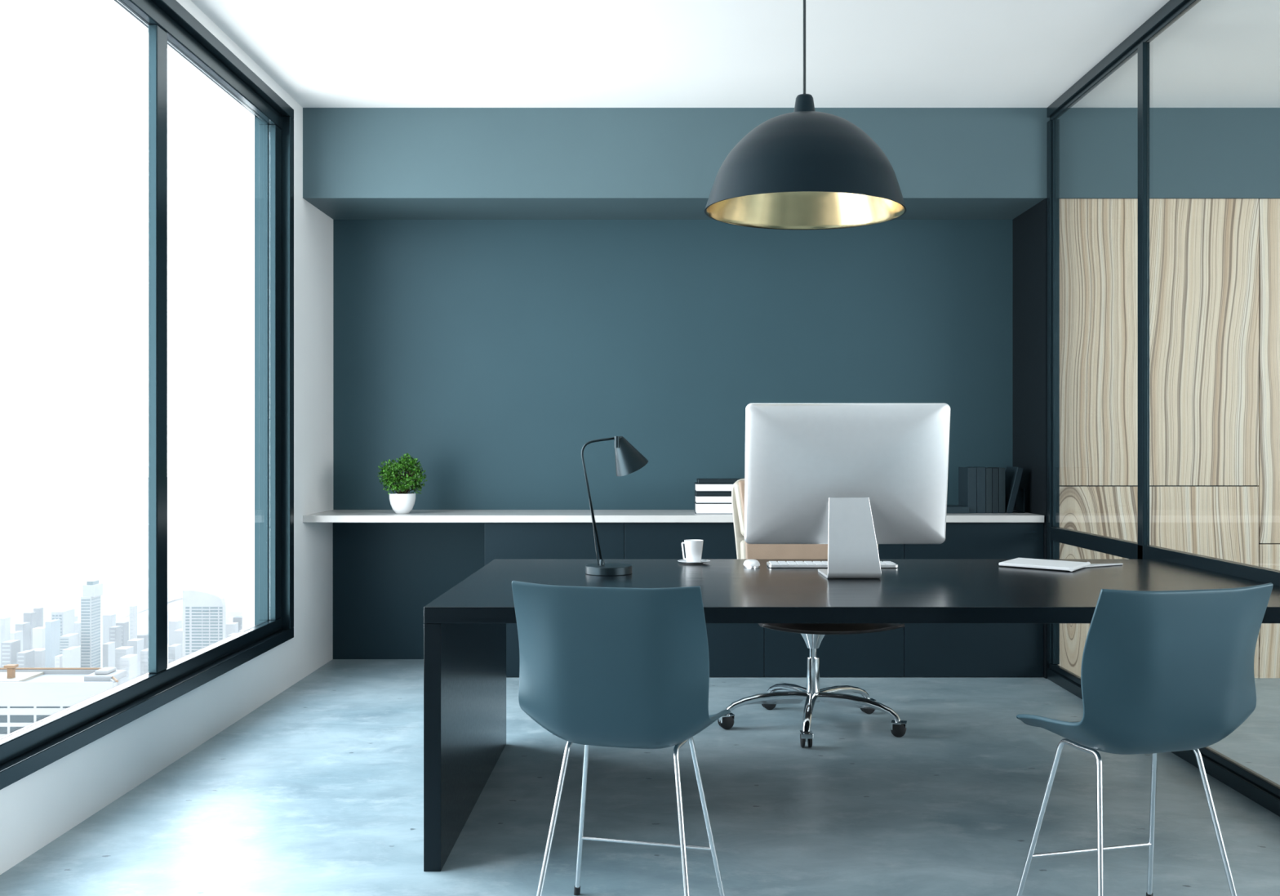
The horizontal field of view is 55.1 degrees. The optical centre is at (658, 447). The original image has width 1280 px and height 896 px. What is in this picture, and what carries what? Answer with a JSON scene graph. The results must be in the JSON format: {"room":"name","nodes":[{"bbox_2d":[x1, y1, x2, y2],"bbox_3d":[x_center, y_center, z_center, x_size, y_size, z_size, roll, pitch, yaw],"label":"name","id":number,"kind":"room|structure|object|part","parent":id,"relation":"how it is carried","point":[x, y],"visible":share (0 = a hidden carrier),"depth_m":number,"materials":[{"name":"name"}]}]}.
{"room":"office","nodes":[
{"label":"office","id":0,"kind":"room"},
{"bbox_2d":[0,0,333,874],"bbox_3d":[-1.975,-0.285,2.200,0.250,2.970,10.000,0,0,0],"label":"wall","id":1,"kind":"structure","parent":0,"point":[37,808],"depth_m":6.20,"materials":[{"name":"white paint"}]},
{"bbox_2d":[0,0,293,789],"bbox_3d":[-1.930,-0.376,4.247,0.180,2.666,3.895,0,0,0],"label":"window","id":2,"kind":"structure","parent":1,"relation":"in","point":[24,751],"depth_m":5.21,"materials":[{"name":"black metal"}]},
{"bbox_3d":[-1.901,0.875,4.245,0.049,0.059,3.770,0,0,0],"label":"rail","id":3,"kind":"part","parent":2,"relation":"part of","materials":[{"name":"black metal"}]},
{"bbox_3d":[-1.901,-1.624,4.245,0.049,0.068,3.770,0,0,0],"label":"rail","id":4,"kind":"part","parent":2,"relation":"part of","materials":[{"name":"black metal"}]},
{"bbox_2d":[0,658,1279,895],"bbox_3d":[2.200,1.300,2.200,8.600,0.200,10.000,0,0,0],"label":"floor","id":5,"kind":"structure","parent":0,"point":[317,789],"depth_m":4.02,"materials":[{"name":"concrete"}]},
{"bbox_2d":[511,580,730,895],"bbox_3d":[-0.075,0.758,3.044,0.471,0.888,0.444,0,0,15],"label":"chair","id":6,"kind":"object","parent":5,"relation":"on","point":[600,666],"visible":1,"depth_m":2.85,"materials":[{"name":"blue plastic"}]},
{"bbox_3d":[-0.246,0.954,3.011,0.038,0.472,0.196,0,0,35],"label":"leg","id":7,"kind":"part","parent":6,"relation":"part of","materials":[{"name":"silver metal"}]},
{"bbox_3d":[-0.198,0.954,3.199,0.037,0.472,0.207,0,0,-5],"label":"leg","id":8,"kind":"part","parent":6,"relation":"part of","materials":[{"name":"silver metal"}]},
{"bbox_3d":[0.057,0.954,2.932,0.038,0.472,0.196,0,0,-6],"label":"leg","id":9,"kind":"part","parent":6,"relation":"part of","materials":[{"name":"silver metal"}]},
{"bbox_3d":[0.107,0.954,3.119,0.037,0.472,0.207,0,0,34],"label":"leg","id":10,"kind":"part","parent":6,"relation":"part of","materials":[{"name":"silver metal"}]},
{"bbox_2d":[484,522,1043,676],"bbox_3d":[0.553,0.794,6.694,2.925,0.811,0.568,0,0,0],"label":"storage cabinet","id":11,"kind":"object","parent":5,"relation":"on","point":[735,649],"visible":0.48,"depth_m":6.41,"materials":[{"name":"blue paint"}]},
{"bbox_3d":[-0.544,0.794,6.419,0.728,0.804,0.018,0,0,0],"label":"door","id":12,"kind":"part","parent":11,"relation":"part of","materials":[{"name":"blue paint"}]},
{"bbox_2d":[302,509,1044,522],"bbox_3d":[0.079,0.369,6.680,3.860,0.037,0.600,0,0,0],"label":"countertop","id":13,"kind":"structure","parent":11,"relation":"on","point":[333,515],"depth_m":6.38,"materials":[{"name":"stone"}]},
{"bbox_2d":[377,453,427,513],"bbox_3d":[-1.377,0.188,6.574,0.270,0.326,0.269,0,0,0],"label":"potted plant","id":14,"kind":"object","parent":13,"relation":"on","point":[402,501],"visible":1,"depth_m":6.52,"materials":[{"name":"green plant"}]},
{"bbox_3d":[-1.371,0.297,6.570,0.142,0.108,0.142,0,0,0],"label":"pot","id":15,"kind":"part","parent":14,"relation":"part of","materials":[{"name":"white ceramic"}]},
{"bbox_2d":[694,502,732,513],"bbox_3d":[0.379,0.323,6.640,0.360,0.056,0.220,0,0,0],"label":"book","id":16,"kind":"object","parent":13,"relation":"on","point":[700,508],"visible":0.5,"depth_m":6.53,"materials":[{"name":"white paper"}]},
{"bbox_2d":[694,493,731,502],"bbox_3d":[0.379,0.275,6.640,0.360,0.040,0.220,0,0,0],"label":"book","id":17,"kind":"object","parent":16,"relation":"on","point":[698,499],"visible":0.52,"depth_m":6.53,"materials":[{"name":"white paper"}]},
{"bbox_2d":[694,490,731,495],"bbox_3d":[0.377,0.244,6.640,0.355,0.022,0.210,0,0,0],"label":"book","id":18,"kind":"object","parent":17,"relation":"on","point":[697,493],"visible":0.39,"depth_m":6.54,"materials":[{"name":"black paper"}]},
{"bbox_2d":[694,482,733,491],"bbox_3d":[0.379,0.211,6.640,0.360,0.043,0.220,0,0,0],"label":"book","id":19,"kind":"object","parent":18,"relation":"on","point":[698,486],"visible":0.56,"depth_m":6.53,"materials":[{"name":"white paper"}]},
{"bbox_2d":[697,478,740,483],"bbox_3d":[0.361,0.178,6.645,0.300,0.022,0.200,0,0,0],"label":"book","id":20,"kind":"object","parent":19,"relation":"on","point":[699,480],"visible":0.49,"depth_m":6.55,"materials":[{"name":"black paper"}]},
{"bbox_2d":[946,504,968,513],"bbox_3d":[1.588,0.333,6.685,0.160,0.036,0.210,0,0,0],"label":"book","id":21,"kind":"object","parent":13,"relation":"on","point":[951,508],"visible":0.51,"depth_m":6.58,"materials":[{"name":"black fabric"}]},
{"bbox_2d":[958,466,976,512],"bbox_3d":[1.690,0.228,6.705,0.046,0.246,0.210,0,0,0],"label":"book","id":22,"kind":"object","parent":13,"relation":"on","point":[966,475],"visible":0.94,"depth_m":6.61,"materials":[{"name":"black paper"}]},
{"bbox_2d":[967,466,986,512],"bbox_3d":[1.739,0.227,6.705,0.048,0.248,0.210,0,0,0],"label":"book","id":23,"kind":"object","parent":13,"relation":"on","point":[980,471],"visible":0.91,"depth_m":6.60,"materials":[{"name":"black paper"}]},
{"bbox_2d":[986,467,991,512],"bbox_3d":[1.781,0.230,6.705,0.032,0.243,0.210,0,0,0],"label":"book","id":24,"kind":"object","parent":13,"relation":"on","point":[988,470],"visible":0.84,"depth_m":6.60,"materials":[{"name":"grey paper"}]},
{"bbox_2d":[987,466,998,512],"bbox_3d":[1.815,0.230,6.705,0.033,0.243,0.210,0,0,0],"label":"book","id":25,"kind":"object","parent":13,"relation":"on","point":[994,470],"visible":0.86,"depth_m":6.60,"materials":[{"name":"paper"}]},
{"bbox_2d":[991,466,1005,512],"bbox_3d":[1.850,0.229,6.705,0.035,0.244,0.210,0,0,0],"label":"book","id":26,"kind":"object","parent":13,"relation":"on","point":[1002,471],"visible":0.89,"depth_m":6.60,"materials":[{"name":"black paper"}]},
{"bbox_2d":[1005,466,1023,512],"bbox_3d":[1.920,0.229,6.705,0.093,0.254,0.210,0,0,0],"label":"book","id":27,"kind":"object","parent":13,"relation":"on","point":[1013,474],"visible":0.82,"depth_m":6.60,"materials":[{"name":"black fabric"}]},
{"bbox_3d":[0.187,0.794,6.419,0.728,0.804,0.018,0,0,0],"label":"door","id":28,"kind":"part","parent":11,"relation":"part of","materials":[{"name":"blue paint"}]},
{"bbox_3d":[0.919,0.794,6.419,0.728,0.804,0.018,0,0,0],"label":"door","id":29,"kind":"part","parent":11,"relation":"part of","materials":[{"name":"blue paint"}]},
{"bbox_3d":[1.650,0.794,6.419,0.728,0.804,0.018,0,0,0],"label":"door","id":30,"kind":"part","parent":11,"relation":"part of","materials":[{"name":"blue paint"}]},
{"bbox_2d":[717,478,906,746],"bbox_3d":[0.646,0.669,5.275,0.784,1.061,0.785,0,0,0],"label":"swivel chair","id":31,"kind":"object","parent":5,"relation":"on","point":[812,633],"visible":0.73,"depth_m":5.27,"materials":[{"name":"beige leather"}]},
{"bbox_2d":[733,481,744,535],"bbox_3d":[0.670,0.277,5.540,0.654,0.246,0.083,0,0,0],"label":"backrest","id":32,"kind":"object","parent":31,"relation":"on","point":[739,486],"depth_m":5.53,"materials":[{"name":"beige leather"}]},
{"bbox_2d":[740,539,746,559],"bbox_3d":[0.670,0.556,5.489,0.605,0.287,0.091,0,0,0],"label":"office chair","id":33,"kind":"object","parent":31,"relation":"on","point":[743,544],"depth_m":5.49,"materials":[{"name":"beige leather"}]},
{"bbox_3d":[0.464,1.095,5.266,0.371,0.096,0.048,0,0,-7],"label":"arm","id":34,"kind":"part","parent":31,"relation":"part of","materials":[{"name":"silver metal"}]},
{"bbox_3d":[0.581,1.095,5.475,0.048,0.096,0.371,0,0,-25],"label":"arm","id":35,"kind":"part","parent":31,"relation":"part of","materials":[{"name":"silver metal"}]},
{"bbox_3d":[0.670,0.458,5.566,0.695,0.648,0.204,0,0,0],"label":"backrest","id":36,"kind":"part","parent":31,"relation":"part of","materials":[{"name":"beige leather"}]},
{"bbox_3d":[0.627,1.095,5.090,0.048,0.096,0.371,0,0,11],"label":"arm","id":37,"kind":"part","parent":31,"relation":"part of","materials":[{"name":"silver metal"}]},
{"bbox_3d":[0.667,0.825,5.290,0.124,0.074,0.124,0,0,0],"label":"seat mount","id":38,"kind":"part","parent":31,"relation":"part of","materials":[{"name":"silver metal"}]},
{"bbox_3d":[0.817,1.095,5.429,0.371,0.096,0.048,0,0,-43],"label":"arm","id":39,"kind":"part","parent":31,"relation":"part of","materials":[{"name":"silver metal"}]},
{"bbox_3d":[0.845,1.095,5.190,0.371,0.096,0.048,0,0,29],"label":"arm","id":40,"kind":"part","parent":31,"relation":"part of","materials":[{"name":"silver metal"}]},
{"bbox_2d":[423,559,1279,871],"bbox_3d":[0.676,0.825,4.221,2.682,0.750,1.497,0,0,0],"label":"desk","id":41,"kind":"object","parent":5,"relation":"on","point":[464,627],"visible":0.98,"depth_m":3.93,"materials":[{"name":"black wood"}]},
{"bbox_3d":[-0.640,0.849,4.221,0.049,0.702,1.497,0,0,0],"label":"leg panel","id":42,"kind":"part","parent":41,"relation":"part of","materials":[{"name":"black wood"}]},
{"bbox_2d":[581,435,648,575],"bbox_3d":[-0.157,0.204,4.404,0.241,0.493,0.175,0,0,0],"label":"desk lamp","id":43,"kind":"object","parent":41,"relation":"on","point":[628,460],"visible":1,"depth_m":4.38,"materials":[{"name":"black metal"}]},
{"bbox_3d":[-0.213,0.190,4.400,0.128,0.461,0.008,0,0,0],"label":"stem","id":44,"kind":"part","parent":43,"relation":"part of","materials":[{"name":"black metal"}]},
{"bbox_2d":[677,559,710,564],"bbox_3d":[0.139,0.445,4.790,0.128,0.010,0.128,0,0,0],"label":"saucer","id":45,"kind":"object","parent":41,"relation":"on","point":[680,560],"visible":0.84,"depth_m":4.76,"materials":[{"name":"white ceramic"}]},
{"bbox_2d":[681,539,703,561],"bbox_3d":[0.133,0.403,4.790,0.086,0.086,0.076,0,0,0],"label":"coffee cup","id":46,"kind":"object","parent":45,"relation":"on","point":[693,548],"visible":0.98,"depth_m":4.76,"materials":[{"name":"white ceramic"}]},
{"bbox_3d":[0.099,0.402,4.790,0.018,0.070,0.010,0,0,0],"label":"handle","id":47,"kind":"part","parent":46,"relation":"part of","materials":[{"name":"white ceramic"}]},
{"bbox_2d":[743,559,759,567],"bbox_3d":[0.354,0.437,4.655,0.062,0.026,0.110,0,0,0],"label":"mouse","id":48,"kind":"object","parent":41,"relation":"on","point":[748,562],"visible":1,"depth_m":4.62,"materials":[{"name":"white plastic"}]},
{"bbox_2d":[766,560,897,567],"bbox_3d":[0.658,0.442,4.660,0.485,0.015,0.128,0,0,1],"label":"keyboard","id":49,"kind":"object","parent":41,"relation":"on","point":[771,563],"visible":0.56,"depth_m":4.60,"materials":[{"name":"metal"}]},
{"bbox_2d":[743,402,950,577],"bbox_3d":[0.654,0.147,4.332,0.706,0.605,0.266,0,0,0],"label":"desktop computer","id":50,"kind":"object","parent":41,"relation":"on","point":[851,478],"visible":1,"depth_m":4.22,"materials":[{"name":"metal"}]},
{"bbox_2d":[999,557,1123,571],"bbox_3d":[1.538,0.441,4.655,0.493,0.018,0.424,0,0,0],"label":"notebook","id":51,"kind":"object","parent":41,"relation":"on","point":[1071,566],"visible":1,"depth_m":4.62,"materials":[{"name":"white paper"}]},
{"bbox_2d":[1016,582,1273,895],"bbox_3d":[1.158,0.758,2.991,0.471,0.888,0.444,0,0,-15],"label":"chair","id":52,"kind":"object","parent":5,"relation":"on","point":[1162,671],"visible":1,"depth_m":2.80,"materials":[{"name":"blue plastic"}]},
{"bbox_3d":[0.975,0.954,3.064,0.037,0.472,0.207,0,0,-35],"label":"leg","id":53,"kind":"part","parent":52,"relation":"part of","materials":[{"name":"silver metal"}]},
{"bbox_3d":[1.027,0.954,2.877,0.038,0.472,0.196,0,0,5],"label":"leg","id":54,"kind":"part","parent":52,"relation":"part of","materials":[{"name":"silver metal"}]},
{"bbox_3d":[1.279,0.954,3.147,0.037,0.472,0.207,0,0,4],"label":"leg","id":55,"kind":"part","parent":52,"relation":"part of","materials":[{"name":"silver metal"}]},
{"bbox_3d":[1.329,0.954,2.960,0.038,0.472,0.196,0,0,-36],"label":"leg","id":56,"kind":"part","parent":52,"relation":"part of","materials":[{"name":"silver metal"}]},
{"bbox_2d":[333,219,1012,509],"bbox_3d":[0.110,-0.285,7.090,3.920,2.970,0.220,0,0,0],"label":"wall","id":57,"kind":"structure","parent":0,"point":[488,353],"depth_m":6.98,"materials":[{"name":"blue paint"}]},
{"bbox_2d":[333,522,484,658],"bbox_3d":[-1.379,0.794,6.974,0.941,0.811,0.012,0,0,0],"label":"storage cabinet","id":58,"kind":"object","parent":57,"relation":"attached to","point":[385,574],"depth_m":6.97,"materials":[{"name":"paint"}]},
{"bbox_2d":[302,107,1279,219],"bbox_3d":[2.175,-1.535,6.680,8.050,0.470,0.600,0,0,0],"label":"soffit","id":59,"kind":"object","parent":57,"relation":"attached to","point":[359,163],"depth_m":6.38,"materials":[{"name":"paint"}]},
{"bbox_2d":[191,0,1279,107],"bbox_3d":[2.200,-1.870,2.200,8.600,0.200,10.000,0,0,0],"label":"ceiling","id":60,"kind":"structure","parent":0,"point":[322,53],"depth_m":5.48,"materials":[{"name":"white paint"}]},
{"bbox_2d":[704,0,906,229],"bbox_3d":[0.453,-1.248,3.800,0.620,1.044,0.620,0,0,0],"label":"pendant lamp","id":61,"kind":"object","parent":60,"relation":"hanging from","point":[805,167],"visible":1,"depth_m":3.63,"materials":[{"name":"metal"}]},
{"bbox_3d":[0.453,-1.421,3.800,0.009,0.658,0.009,0,0,0],"label":"cord","id":62,"kind":"part","parent":61,"relation":"part of","materials":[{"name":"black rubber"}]},
{"bbox_3d":[0.453,-0.879,3.800,0.620,0.307,0.620,0,0,0],"label":"lamp shade","id":63,"kind":"part","parent":61,"relation":"part of","materials":[{"name":"metal"}]},
{"bbox_2d":[1012,0,1279,816],"bbox_3d":[2.043,-0.285,2.190,0.054,2.970,9.580,0,0,0],"label":"wall","id":64,"kind":"structure","parent":0,"point":[1262,790],"depth_m":6.32,"materials":[{"name":"black metal"}]},
{"bbox_3d":[2.043,-0.289,6.348,0.046,2.809,0.065,0,0,0],"label":"post","id":65,"kind":"part","parent":64,"relation":"part of","materials":[{"name":"black metal"}]},
{"bbox_3d":[2.045,-1.732,1.890,0.050,0.076,8.980,0,0,0],"label":"rail","id":66,"kind":"part","parent":64,"relation":"part of","materials":[{"name":"black metal"}]},
{"bbox_3d":[2.037,-0.289,5.144,0.034,2.809,0.059,0,0,0],"label":"post","id":67,"kind":"part","parent":64,"relation":"part of","materials":[{"name":"black metal"}]},
{"bbox_3d":[2.045,1.157,1.890,0.050,0.085,8.980,0,0,0],"label":"rail","id":68,"kind":"part","parent":64,"relation":"part of","materials":[{"name":"black metal"}]},
{"bbox_3d":[2.040,0.441,1.865,0.040,0.072,8.930,0,0,0],"label":"rail","id":69,"kind":"part","parent":64,"relation":"part of","materials":[{"name":"black metal"}]},
{"bbox_3d":[2.039,-0.644,3.887,0.006,2.099,2.454,0,0,0],"label":"glass pane","id":70,"kind":"part","parent":64,"relation":"part of","materials":[{"name":"clear glass"}]},
{"bbox_2d":[1059,484,1279,543],"bbox_3d":[4.135,-0.050,6.812,4.130,2.500,0.775,0,0,0],"label":"wall","id":71,"kind":"structure","parent":0,"point":[1060,485],"depth_m":6.43,"materials":[{"name":"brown light wood veneer"}]},
{"bbox_2d":[1058,485,1137,676],"bbox_3d":[2.295,0.700,6.405,0.442,1.000,0.030,0,0,0],"label":"wood panel","id":72,"kind":"object","parent":71,"relation":"attached to","point":[1112,511],"visible":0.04,"depth_m":6.39,"materials":[{"name":"brown wood"}]},
{"bbox_2d":[1059,198,1137,484],"bbox_3d":[2.295,-0.552,6.405,0.442,1.494,0.030,0,0,0],"label":"wood panel","id":73,"kind":"object","parent":71,"relation":"attached to","point":[1099,237],"visible":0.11,"depth_m":6.39,"materials":[{"name":"brown wood"}]},
{"bbox_2d":[1149,485,1258,678],"bbox_3d":[2.825,0.700,6.405,0.609,1.000,0.030,0,0,0],"label":"wood panel","id":74,"kind":"object","parent":71,"relation":"attached to","point":[1220,522],"visible":0.44,"depth_m":6.39,"materials":[{"name":"brown wood"}]},
{"bbox_2d":[1149,198,1258,484],"bbox_3d":[2.825,-0.552,6.405,0.609,1.494,0.030,0,0,0],"label":"wood panel","id":75,"kind":"object","parent":71,"relation":"attached to","point":[1204,252],"visible":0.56,"depth_m":6.39,"materials":[{"name":"brown wood"}]},
{"bbox_2d":[1257,198,1279,542],"bbox_3d":[3.438,-0.401,6.405,0.609,1.796,0.030,0,0,0],"label":"wood panel","id":76,"kind":"object","parent":71,"relation":"attached to","point":[1268,485],"visible":1,"depth_m":6.39,"materials":[{"name":"brown wood"}]},
{"bbox_2d":[1258,543,1279,678],"bbox_3d":[3.438,0.851,6.405,0.609,0.698,0.030,0,0,0],"label":"wood panel","id":77,"kind":"object","parent":71,"relation":"attached to","point":[1268,553],"visible":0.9,"depth_m":6.39,"materials":[{"name":"brown wood"}]},
{"label":"outside","id":78,"kind":"structure","parent":0,"visible":0},
{"bbox_2d":[0,476,242,667],"bbox_3d":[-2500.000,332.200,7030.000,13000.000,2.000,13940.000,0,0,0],"label":"sky","id":79,"kind":"structure","parent":78,"point":[84,529],"depth_m":5026.20,"materials":[{"name":"white"}]},
{"bbox_2d":[0,617,10,667],"bbox_3d":[-802.500,269.918,1506.875,5.455,122.564,14.250,0,0,0],"label":"tower","id":80,"kind":"structure","parent":79,"relation":"on","point":[5,622],"depth_m":1499.96,"materials":[{"name":"white concrete"}]},
{"bbox_2d":[0,639,20,667],"bbox_3d":[-505.227,240.952,956.875,7.773,180.496,14.250,0,0,0],"label":"tower","id":81,"kind":"structure","parent":79,"relation":"on","point":[9,648],"depth_m":949.95,"materials":[{"name":"white concrete"}]},
{"bbox_2d":[9,630,22,651],"bbox_3d":[-553.159,244.827,1057.000,3.818,172.746,14.000,0,0,0],"label":"tower","id":82,"kind":"structure","parent":79,"relation":"on","point":[18,634],"depth_m":1057.67,"materials":[{"name":"white concrete"}]},
{"bbox_2d":[14,622,30,650],"bbox_3d":[-625.636,251.782,1207.000,7.636,158.836,14.000,0,0,0],"label":"tower","id":83,"kind":"structure","parent":79,"relation":"on","point":[24,626],"depth_m":1205.54,"materials":[{"name":"white concrete"}]},
{"bbox_2d":[16,649,34,667],"bbox_3d":[-475.592,242.127,921.875,6.239,178.145,14.250,0,0,0],"label":"tower","id":84,"kind":"structure","parent":79,"relation":"on","point":[25,659],"depth_m":917.13,"materials":[{"name":"white concrete"}]},
{"bbox_2d":[23,611,35,649],"bbox_3d":[-926.182,286.691,1807.000,11.455,89.018,14.000,0,0,0],"label":"tower","id":85,"kind":"structure","parent":79,"relation":"on","point":[28,616],"depth_m":1800.48,"materials":[{"name":"white concrete"}]},
{"bbox_2d":[31,648,44,667],"bbox_3d":[-498.909,246.673,987.000,11.582,169.055,14.000,0,0,0],"label":"tower","id":86,"kind":"structure","parent":79,"relation":"on","point":[39,653],"depth_m":980.10,"materials":[{"name":"white concrete"}]},
{"bbox_2d":[33,607,43,626],"bbox_3d":[-1014.545,296.509,2007.000,9.091,69.382,14.000,0,0,0],"label":"tower","id":87,"kind":"structure","parent":79,"relation":"on","point":[39,611],"depth_m":2001.73,"materials":[{"name":"grey concrete"}]},
{"bbox_2d":[32,626,44,648],"bbox_3d":[-658.273,261.327,1307.000,10.636,139.746,14.000,0,0,0],"label":"tower","id":88,"kind":"structure","parent":79,"relation":"on","point":[38,633],"depth_m":1300.01,"materials":[{"name":"concrete"}]},
{"bbox_2d":[44,618,60,667],"bbox_3d":[-477.600,233.673,967.500,4.800,195.055,15.000,0,0,0],"label":"tower","id":89,"kind":"structure","parent":79,"relation":"on","point":[52,628],"depth_m":960.91,"materials":[{"name":"white concrete"}]},
{"bbox_2d":[54,653,62,667],"bbox_3d":[-412.771,237.170,848.875,3.445,188.060,14.250,0,0,0],"label":"tower","id":90,"kind":"structure","parent":79,"relation":"on","point":[58,659],"depth_m":842.02,"materials":[{"name":"concrete"}]},
{"bbox_2d":[51,608,74,635],"bbox_3d":[-490.227,232.418,1009.875,9.545,197.564,20.250,0,0,0],"label":"tower","id":91,"kind":"structure","parent":79,"relation":"on","point":[66,615],"depth_m":1006.04,"materials":[{"name":"grey concrete"}]},
{"bbox_2d":[0,663,126,737],"bbox_3d":[-181.253,195.550,339.488,71.494,271.300,19.725,0,0,0],"label":"office block","id":92,"kind":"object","parent":79,"relation":"on","point":[28,695],"visible":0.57,"depth_m":329.98,"materials":[{"name":"concrete"}]},
{"bbox_2d":[59,632,79,654],"bbox_3d":[-426.200,233.200,887.375,6.800,196.000,15.250,0,0,0],"label":"tower","id":93,"kind":"structure","parent":79,"relation":"on","point":[71,639],"depth_m":880.92,"materials":[{"name":"white concrete"}]},
{"bbox_2d":[62,646,79,667],"bbox_3d":[-400.664,233.886,837.000,5.282,194.627,14.000,0,0,0],"label":"tower","id":94,"kind":"structure","parent":79,"relation":"on","point":[70,655],"depth_m":832.21,"materials":[{"name":"white concrete"}]},
{"bbox_2d":[74,621,80,645],"bbox_3d":[-665.318,265.509,1407.000,9.545,131.382,14.000,0,0,0],"label":"tower","id":95,"kind":"structure","parent":79,"relation":"on","point":[77,624],"depth_m":1400.16,"materials":[{"name":"white concrete"}]},
{"bbox_2d":[80,579,102,667],"bbox_3d":[-419.420,214.793,907.875,9.205,232.814,16.250,0,0,0],"label":"tower","id":96,"kind":"structure","parent":79,"relation":"on","point":[92,591],"depth_m":902.03,"materials":[{"name":"grey concrete"}]},
{"bbox_3d":[-419.114,105.386,909.000,8.591,8.682,14.000,0,0,0],"label":"crown","id":97,"kind":"part","parent":96,"relation":"part of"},
{"bbox_2d":[0,550,217,624],"bbox_3d":[-1372.091,266.645,2600.000,661.818,129.109,600.000,0,0,0],"label":"hill","id":98,"kind":"structure","parent":79,"relation":"on","point":[25,584],"depth_m":2559.62,"materials":[{"name":"white"}]},
{"bbox_2d":[102,641,115,667],"bbox_3d":[-413.935,239.040,924.000,4.173,184.320,12.000,0,0,0],"label":"tower","id":99,"kind":"structure","parent":79,"relation":"on","point":[108,648],"depth_m":919.60,"materials":[{"name":"white concrete"}]},
{"bbox_2d":[102,613,115,644],"bbox_3d":[-764.227,281.509,1707.000,12.364,99.382,14.000,0,0,0],"label":"tower","id":100,"kind":"structure","parent":79,"relation":"on","point":[108,620],"depth_m":1700.09,"materials":[{"name":"white concrete"}]},
{"bbox_2d":[109,625,121,648],"bbox_3d":[-600.750,264.395,1356.875,7.364,133.609,14.250,0,0,0],"label":"tower","id":101,"kind":"structure","parent":79,"relation":"on","point":[115,632],"depth_m":1350.81,"materials":[{"name":"white concrete"}]},
{"bbox_2d":[115,621,128,645],"bbox_3d":[-614.727,265.509,1406.875,8.909,131.382,14.250,0,0,0],"label":"tower","id":102,"kind":"structure","parent":79,"relation":"on","point":[125,624],"depth_m":1403.41,"materials":[{"name":"white concrete"}]},
{"bbox_2d":[115,645,133,685],"bbox_3d":[-417.136,243.543,956.875,9.500,175.314,14.250,0,0,0],"label":"tower","id":103,"kind":"structure","parent":79,"relation":"on","point":[120,651],"depth_m":949.95,"materials":[{"name":"white concrete"}]},
{"bbox_2d":[120,653,137,684],"bbox_3d":[-383.000,240.800,886.875,6.800,180.800,14.250,0,0,0],"label":"tower","id":104,"kind":"structure","parent":79,"relation":"on","point":[129,662],"depth_m":881.35,"materials":[{"name":"concrete"}]},
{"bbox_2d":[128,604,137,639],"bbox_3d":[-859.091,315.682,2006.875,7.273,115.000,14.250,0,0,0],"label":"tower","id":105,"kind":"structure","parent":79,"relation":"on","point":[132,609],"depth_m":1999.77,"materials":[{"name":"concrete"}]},
{"bbox_2d":[127,638,143,676],"bbox_3d":[-450.545,248.168,1056.875,8.591,166.064,14.250,0,0,0],"label":"tower","id":106,"kind":"structure","parent":79,"relation":"on","point":[138,643],"depth_m":1052.52,"materials":[{"name":"white concrete"}]},
{"bbox_2d":[137,632,148,648],"bbox_3d":[-484.568,253.418,1157.000,8.364,155.564,14.000,0,0,0],"label":"tower","id":107,"kind":"structure","parent":79,"relation":"on","point":[144,635],"depth_m":1150.06,"materials":[{"name":"white concrete"}]},
{"bbox_2d":[140,648,148,675],"bbox_3d":[-401.891,245.018,966.875,6.982,172.364,14.250,0,0,0],"label":"tower","id":108,"kind":"structure","parent":79,"relation":"on","point":[144,653],"depth_m":959.97,"materials":[{"name":"concrete"}]},
{"bbox_2d":[168,643,182,663],"bbox_3d":[-396.818,246.509,1006.875,5.455,169.382,14.250,0,0,0],"label":"tower","id":109,"kind":"structure","parent":79,"relation":"on","point":[175,651],"depth_m":1000.41,"materials":[{"name":"white concrete"}]},
{"bbox_2d":[168,619,182,645],"bbox_3d":[-593.523,271.623,1507.000,10.227,119.154,14.000,0,0,0],"label":"tower","id":110,"kind":"structure","parent":79,"relation":"on","point":[174,624],"depth_m":1499.96,"materials":[{"name":"concrete"}]},
{"bbox_2d":[173,628,182,657],"bbox_3d":[-469.909,255.055,1207.000,8.182,152.291,14.000,0,0,0],"label":"tower","id":111,"kind":"structure","parent":79,"relation":"on","point":[178,633],"depth_m":1199.96,"materials":[{"name":"concrete"}]},
{"bbox_2d":[182,589,226,657],"bbox_3d":[-282.323,209.732,762.375,25.045,242.936,5.250,0,0,0],"label":"tower","id":112,"kind":"structure","parent":79,"relation":"on","point":[204,612],"depth_m":759.96,"materials":[{"name":"concrete"}]},
{"bbox_2d":[167,575,242,583],"bbox_3d":[-1096.614,325.102,3050.000,249.546,15.250,120.000,0,0,0],"label":"hill","id":113,"kind":"structure","parent":79,"relation":"on","point":[199,579],"depth_m":3018.92,"materials":[{"name":"white"}]},
{"bbox_2d":[167,609,242,644],"bbox_3d":[-758.364,307.305,2150.000,224.773,47.791,160.000,0,0,0],"label":"hill","id":114,"kind":"structure","parent":79,"relation":"on","point":[171,615],"depth_m":2137.08,"materials":[{"name":"white"}]},
{"bbox_2d":[226,622,238,637],"bbox_3d":[-489.045,266.145,1407.000,9.545,130.109,14.000,0,0,0],"label":"tower","id":115,"kind":"structure","parent":79,"relation":"on","point":[231,627],"depth_m":1400.16,"materials":[{"name":"concrete"}]},
{"bbox_2d":[227,632,237,637],"bbox_3d":[-382.000,249.600,1106.875,9.000,163.200,14.250,0,0,0],"label":"tower","id":116,"kind":"structure","parent":79,"relation":"on","point":[232,633],"depth_m":1102.22,"materials":[{"name":"white concrete"}]},
{"bbox_2d":[232,615,242,630],"bbox_3d":[-583.409,283.055,1707.000,12.364,96.291,14.000,0,0,0],"label":"tower","id":117,"kind":"structure","parent":79,"relation":"on","point":[238,619],"depth_m":1700.09,"materials":[{"name":"grey concrete"}]}
]}

